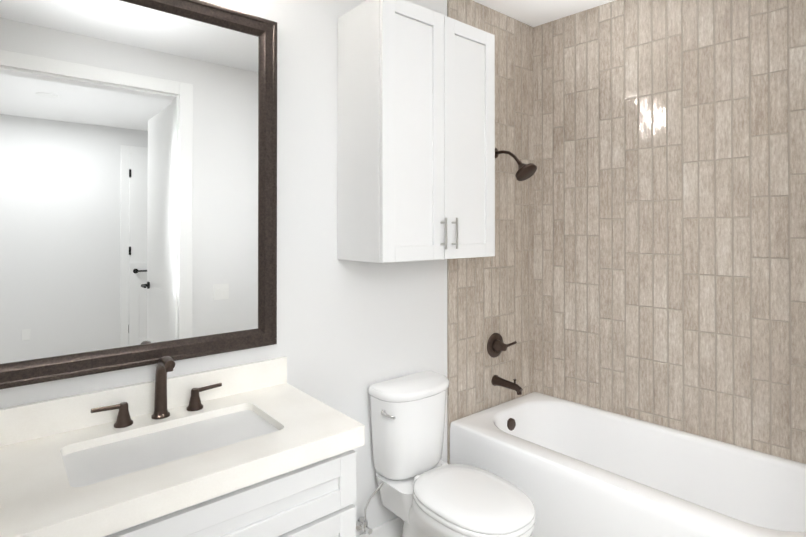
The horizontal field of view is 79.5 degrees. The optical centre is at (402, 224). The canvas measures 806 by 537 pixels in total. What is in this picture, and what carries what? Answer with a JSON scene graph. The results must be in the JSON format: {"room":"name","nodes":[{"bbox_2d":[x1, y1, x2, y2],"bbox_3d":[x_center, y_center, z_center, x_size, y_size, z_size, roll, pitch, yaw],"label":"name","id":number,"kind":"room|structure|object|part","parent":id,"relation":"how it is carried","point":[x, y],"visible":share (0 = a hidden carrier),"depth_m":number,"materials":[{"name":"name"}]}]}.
{"room":"bathroom","nodes":[
{"label":"bathroom","id":0,"kind":"room"},
{"bbox_2d":[0,0,446,536],"bbox_3d":[-0.549,0.147,1.898,3.605,2.700,0.100,0,-1,-40],"label":"wall","id":1,"kind":"structure","parent":0,"point":[349,332],"depth_m":2.01,"materials":[{"name":"paint"}]},
{"bbox_2d":[0,0,276,388],"bbox_3d":[-0.841,-0.160,1.570,0.914,1.230,0.033,0,-1,-40],"label":"mirror","id":2,"kind":"object","parent":1,"relation":"attached to","point":[138,183],"visible":1,"depth_m":1.56,"materials":[{"name":"brown mirror"}]},
{"bbox_2d":[357,517,402,536],"bbox_3d":[-0.114,1.429,2.175,0.897,0.140,0.016,0,-1,-40],"label":"baseboard","id":3,"kind":"structure","parent":1,"relation":"attached to","point":[393,527],"depth_m":2.21,"materials":[{"name":"paint"}]},
{"bbox_2d":[337,0,494,262],"bbox_3d":[0.084,-0.363,2.134,0.654,1.025,0.349,0,-1,-40],"label":"upper cabinet","id":4,"kind":"object","parent":1,"relation":"attached to","point":[416,135],"visible":1,"depth_m":1.97,"materials":[{"name":"paint"}]},
{"bbox_2d":[447,0,533,463],"bbox_3d":[0.509,0.153,2.706,0.725,2.700,0.010,0,-1,-40],"label":"wall tile","id":5,"kind":"structure","parent":1,"relation":"attached to","point":[487,297],"depth_m":2.75,"materials":[{"name":"beige tile"}]},
{"bbox_2d":[487,333,516,357],"bbox_3d":[0.548,0.673,2.680,0.169,0.136,0.074,0,-1,-40],"label":"shower valve","id":6,"kind":"object","parent":5,"relation":"attached to","point":[496,345],"visible":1,"depth_m":2.67,"materials":[{"name":"brown metal"}]},
{"bbox_2d":[492,375,522,394],"bbox_3d":[0.569,0.867,2.628,0.060,0.076,0.178,0,-1,-40],"label":"tub spout","id":7,"kind":"object","parent":5,"relation":"attached to","point":[497,380],"visible":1,"depth_m":2.62,"materials":[{"name":"brown metal"}]},
{"bbox_2d":[495,148,536,180],"bbox_3d":[0.595,-0.328,2.606,0.120,0.199,0.260,0,-1,-40],"label":"shower head","id":8,"kind":"object","parent":5,"relation":"attached to","point":[525,172],"visible":0.94,"depth_m":2.54},
{"bbox_2d":[473,0,614,26],"bbox_3d":[1.081,-1.247,-0.053,4.805,0.060,5.200,0,-1,-40],"label":"ceiling","id":9,"kind":"structure","parent":0,"point":[533,13],"depth_m":2.69,"materials":[{"name":"paint"}]},
{"bbox_3d":[1.081,1.513,-0.073,4.805,0.060,5.200,0,-1,-40],"label":"floor","id":10,"kind":"structure","parent":0,"visible":0},
{"bbox_2d":[0,356,364,536],"bbox_3d":[-0.970,0.948,1.122,1.769,1.088,0.543,0,-1,-40],"label":"bathroom vanity","id":11,"kind":"object","parent":10,"relation":"on","point":[262,448],"visible":1,"depth_m":1.35,"materials":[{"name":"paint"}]},
{"bbox_2d":[91,356,221,427],"bbox_3d":[-0.748,0.511,1.521,0.381,0.208,0.139,0,-1,-40],"label":"faucet","id":12,"kind":"object","parent":11,"relation":"on","point":[162,417],"depth_m":1.54,"materials":[{"name":"brown metal"}]},
{"bbox_2d":[356,371,535,536],"bbox_3d":[0.186,1.103,1.961,0.440,0.790,0.702,0,-1,-40],"label":"toilet","id":13,"kind":"object","parent":10,"relation":"on","point":[424,489],"visible":1,"depth_m":2.04,"materials":[{"name":"ceramic"}]},
{"bbox_3d":[0.271,1.071,1.902,0.380,0.053,0.502,0,-1,-40],"label":"seat","id":14,"kind":"part","parent":13,"relation":"part of","materials":[{"name":"plastic"}]},
{"bbox_2d":[450,392,805,536],"bbox_3d":[1.047,1.249,2.158,0.857,0.500,1.506,0,-1,-40],"label":"bathtub","id":15,"kind":"object","parent":10,"relation":"on","point":[570,468],"visible":0.81,"depth_m":2.15,"materials":[{"name":"ceramic"}]},
{"bbox_3d":[2.602,0.142,1.202,0.550,2.700,5.000,0,-1,-40],"label":"wall","id":16,"kind":"structure","parent":0,"visible":0},
{"bbox_2d":[533,0,805,463],"bbox_3d":[1.330,0.151,2.401,0.010,2.700,1.537,0,-1,-45],"label":"wall tile","id":17,"kind":"structure","parent":16,"relation":"attached to","point":[669,149],"depth_m":2.38,"materials":[{"name":"beige tile"}]}
]}

